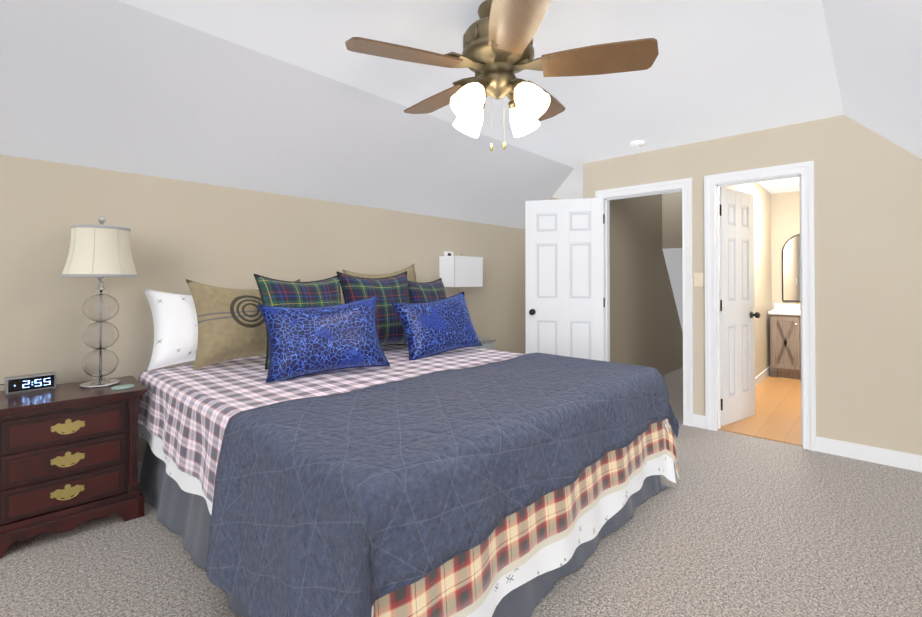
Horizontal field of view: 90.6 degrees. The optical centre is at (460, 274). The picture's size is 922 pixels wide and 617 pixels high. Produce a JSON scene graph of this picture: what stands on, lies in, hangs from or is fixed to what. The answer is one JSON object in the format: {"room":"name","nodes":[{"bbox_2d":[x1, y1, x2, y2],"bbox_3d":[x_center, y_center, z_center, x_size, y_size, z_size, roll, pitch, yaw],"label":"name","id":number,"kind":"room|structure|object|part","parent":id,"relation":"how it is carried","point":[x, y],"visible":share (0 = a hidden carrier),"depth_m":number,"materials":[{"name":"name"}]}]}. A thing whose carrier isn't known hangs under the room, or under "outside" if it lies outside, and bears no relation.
{"room":"bedroom","nodes":[
{"label":"bedroom","id":0,"kind":"room"},
{"bbox_2d":[0,154,558,462],"bbox_3d":[-1.082,0.080,3.880,0.002,2.420,8.000,-1,-1,42],"label":"wall","id":1,"kind":"structure","parent":0,"point":[208,234],"depth_m":3.01,"materials":[{"name":"beige paint"}]},
{"bbox_2d":[137,462,142,480],"bbox_3d":[-1.076,1.237,3.863,0.014,0.105,8.000,-1,-1,42],"label":"baseboard","id":2,"kind":"structure","parent":1,"relation":"attached to","point":[139,464],"depth_m":2.84,"materials":[{"name":"white"}]},
{"bbox_2d":[0,367,921,616],"bbox_3d":[1.055,1.279,2.797,4.600,0.001,9.300,-1,-1,42],"label":"floor carpet","id":3,"kind":"object","parent":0,"point":[729,524],"depth_m":2.07,"materials":[{"name":"grey carpet"}]},
{"bbox_2d":[0,376,146,557],"bbox_3d":[-2.053,0.940,2.366,0.633,0.672,0.474,1,-1,-44],"label":"nightstand","id":4,"kind":"object","parent":3,"relation":"on","point":[68,456],"visible":1,"depth_m":2.22,"materials":[{"name":"brown wood"}]},
{"bbox_2d":[4,372,55,394],"bbox_3d":[-2.234,0.562,2.370,0.071,0.082,0.190,-1,-1,40],"label":"alarm clock","id":5,"kind":"object","parent":4,"relation":"on","point":[25,383],"visible":1,"depth_m":2.34,"materials":[{"name":"silver metal"}]},
{"bbox_3d":[-1.901,0.891,2.208,0.128,0.384,0.020,1,-1,-44],"label":"handle","id":6,"kind":"part","parent":4,"relation":"part of","materials":[{"name":"gold metal"}]},
{"bbox_2d":[60,216,138,387],"bbox_3d":[-1.988,0.140,2.521,0.342,0.930,0.342,-1,-1,42],"label":"table lamp","id":7,"kind":"object","parent":4,"relation":"on","point":[101,252],"visible":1,"depth_m":2.45,"materials":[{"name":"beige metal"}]},
{"bbox_3d":[-1.988,-0.125,2.523,0.342,0.274,0.342,-1,-1,42],"label":"lamp shade","id":8,"kind":"part","parent":7,"relation":"part of","materials":[{"name":"beige fabric"}]},
{"bbox_2d":[111,384,134,389],"bbox_3d":[-1.813,0.601,2.448,0.104,0.007,0.104,-1,-1,42],"label":"coaster","id":9,"kind":"object","parent":4,"relation":"on","point":[124,386],"visible":0.98,"depth_m":2.44,"materials":[{"name":"teal glass"}]},
{"bbox_2d":[138,264,679,616],"bbox_3d":[-0.328,0.576,2.744,2.486,1.404,2.463,-1,-1,42],"label":"bed","id":10,"kind":"object","parent":3,"relation":"on","point":[396,444],"visible":1,"depth_m":1.85,"materials":[{"name":"fabric"}]},
{"bbox_2d":[143,288,257,370],"bbox_3d":[-1.625,0.322,2.978,0.216,0.500,0.740,-19,-13,41],"label":"pillow","id":11,"kind":"object","parent":10,"relation":"on","point":[175,322],"depth_m":2.76,"materials":[{"name":"white fabric"}]},
{"bbox_2d":[206,353,678,616],"bbox_3d":[0.162,0.863,2.214,1.017,0.658,2.345,-1,-1,42],"label":"quilt","id":12,"kind":"object","parent":10,"relation":"on","point":[455,492],"depth_m":1.59,"materials":[{"name":"fabric"}]},
{"bbox_2d":[372,418,678,616],"bbox_3d":[0.009,0.875,2.412,1.478,0.617,2.237,-1,-1,42],"label":"blanket","id":13,"kind":"object","parent":10,"relation":"on","point":[469,528],"depth_m":1.56,"materials":[{"name":"fabric"}]},
{"bbox_2d":[473,337,495,349],"bbox_3d":[0.001,0.983,4.670,0.449,0.630,0.624,-1,-1,42],"label":"nightstand","id":14,"kind":"object","parent":3,"relation":"on","point":[487,343],"visible":0.04,"depth_m":4.69,"materials":[{"name":"paint"}]},
{"bbox_2d":[439,253,482,293],"bbox_3d":[0.005,0.223,4.728,0.210,0.890,0.440,-1,-1,42],"label":"table lamp","id":15,"kind":"object","parent":14,"relation":"on","point":[459,272],"visible":0.79,"depth_m":4.61,"materials":[{"name":"white metal"}]},
{"bbox_2d":[0,0,921,331],"bbox_3d":[1.055,0.019,2.810,4.600,2.320,9.300,-1,-1,42],"label":"ceiling","id":16,"kind":"structure","parent":0,"point":[296,98],"depth_m":2.53,"materials":[{"name":"white paint"}]},
{"bbox_2d":[345,0,658,151],"bbox_3d":[0.154,-0.838,2.002,1.228,0.622,1.233,-1,-1,42],"label":"ceiling fan","id":17,"kind":"object","parent":16,"relation":"hanging from","point":[496,55],"visible":1,"depth_m":1.87,"materials":[{"name":"brown wood"}]},
{"bbox_3d":[0.159,-0.647,1.968,0.039,0.240,0.074,-1,-1,42],"label":"cord","id":18,"kind":"part","parent":17,"relation":"part of","materials":[{"name":"gold metal"}]},
{"bbox_3d":[0.160,-0.707,1.970,0.504,0.156,0.504,-1,-1,42],"label":"lamp shade","id":19,"kind":"part","parent":17,"relation":"part of","materials":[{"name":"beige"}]},
{"bbox_2d":[629,141,644,148],"bbox_3d":[1.502,-1.109,3.890,0.128,0.042,0.128,-1,-1,42],"label":"smoke detector","id":20,"kind":"object","parent":16,"relation":"attached to","point":[637,144],"visible":1,"depth_m":3.85,"materials":[{"name":"white plastic"}]},
{"bbox_2d":[604,205,722,409],"bbox_3d":[1.798,0.278,4.148,0.988,1.746,0.168,-1,-1,42],"label":"door hinges","id":21,"kind":"object","parent":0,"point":[720,300],"depth_m":3.87,"materials":[{"name":"black metal"}]},
{"bbox_2d":[583,115,921,454],"bbox_3d":[2.517,0.076,3.499,3.370,2.420,0.120,-1,-1,42],"label":"wall","id":22,"kind":"structure","parent":0,"point":[868,269],"depth_m":3.31,"materials":[{"name":"beige paint"}]},
{"bbox_2d":[525,198,604,360],"bbox_3d":[1.016,0.273,4.487,0.757,2.030,0.175,0,-1,14],"label":"closet door","id":23,"kind":"structure","parent":22,"relation":"in","point":[564,301],"depth_m":4.47,"materials":[{"name":"white wood"}]},
{"bbox_3d":[1.034,0.283,4.482,0.718,1.746,0.175,0,-1,14],"label":"knob","id":24,"kind":"part","parent":23,"relation":"part of","materials":[{"name":"black metal"}]},
{"bbox_2d":[694,273,702,285],"bbox_3d":[2.014,0.040,3.868,0.070,0.114,0.014,-1,-1,42],"label":"light switch","id":25,"kind":"object","parent":22,"relation":"attached to","point":[698,279],"visible":1,"depth_m":3.87,"materials":[{"name":"beige plastic"}]},
{"bbox_2d":[719,187,759,425],"bbox_3d":[2.447,0.269,4.052,0.597,2.030,0.175,0,-1,-34],"label":"bathroom door","id":26,"kind":"structure","parent":22,"relation":"in","point":[738,314],"depth_m":4.02,"materials":[{"name":"white wood"}]},
{"bbox_3d":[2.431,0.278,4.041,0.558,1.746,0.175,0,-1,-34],"label":"knob","id":27,"kind":"part","parent":26,"relation":"part of","materials":[{"name":"black metal"}]},
{"bbox_2d":[755,366,769,386],"bbox_3d":[3.189,1.249,5.050,0.014,0.105,3.095,-1,-1,42],"label":"baseboard","id":28,"kind":"structure","parent":22,"relation":"attached to","point":[758,379],"depth_m":5.60,"materials":[{"name":"white"}]},
{"bbox_2d":[782,234,799,301],"bbox_3d":[4.495,-0.098,5.946,0.521,0.904,0.016,-1,-1,42],"label":"mirror","id":29,"kind":"object","parent":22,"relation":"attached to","point":[791,270],"visible":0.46,"depth_m":6.05,"materials":[{"name":"clear glass"}]},
{"bbox_2d":[816,436,921,471],"bbox_3d":[3.154,1.226,2.816,1.525,0.105,0.014,-1,-1,42],"label":"baseboard","id":30,"kind":"structure","parent":22,"relation":"attached to","point":[903,460],"depth_m":3.13,"materials":[{"name":"white"}]},
{"bbox_2d":[718,375,802,445],"bbox_3d":[3.450,1.295,4.754,0.800,0.008,3.180,-1,-1,42],"label":"floor","id":31,"kind":"structure","parent":0,"point":[776,416],"depth_m":4.17,"materials":[{"name":"brown wood"}]},
{"bbox_2d":[768,302,800,379],"bbox_3d":[4.321,0.726,5.784,0.639,1.167,0.484,-1,-1,42],"label":"bathroom vanity","id":32,"kind":"object","parent":31,"relation":"on","point":[785,340],"visible":0.35,"depth_m":5.74,"materials":[{"name":"brown wood"}]}
]}

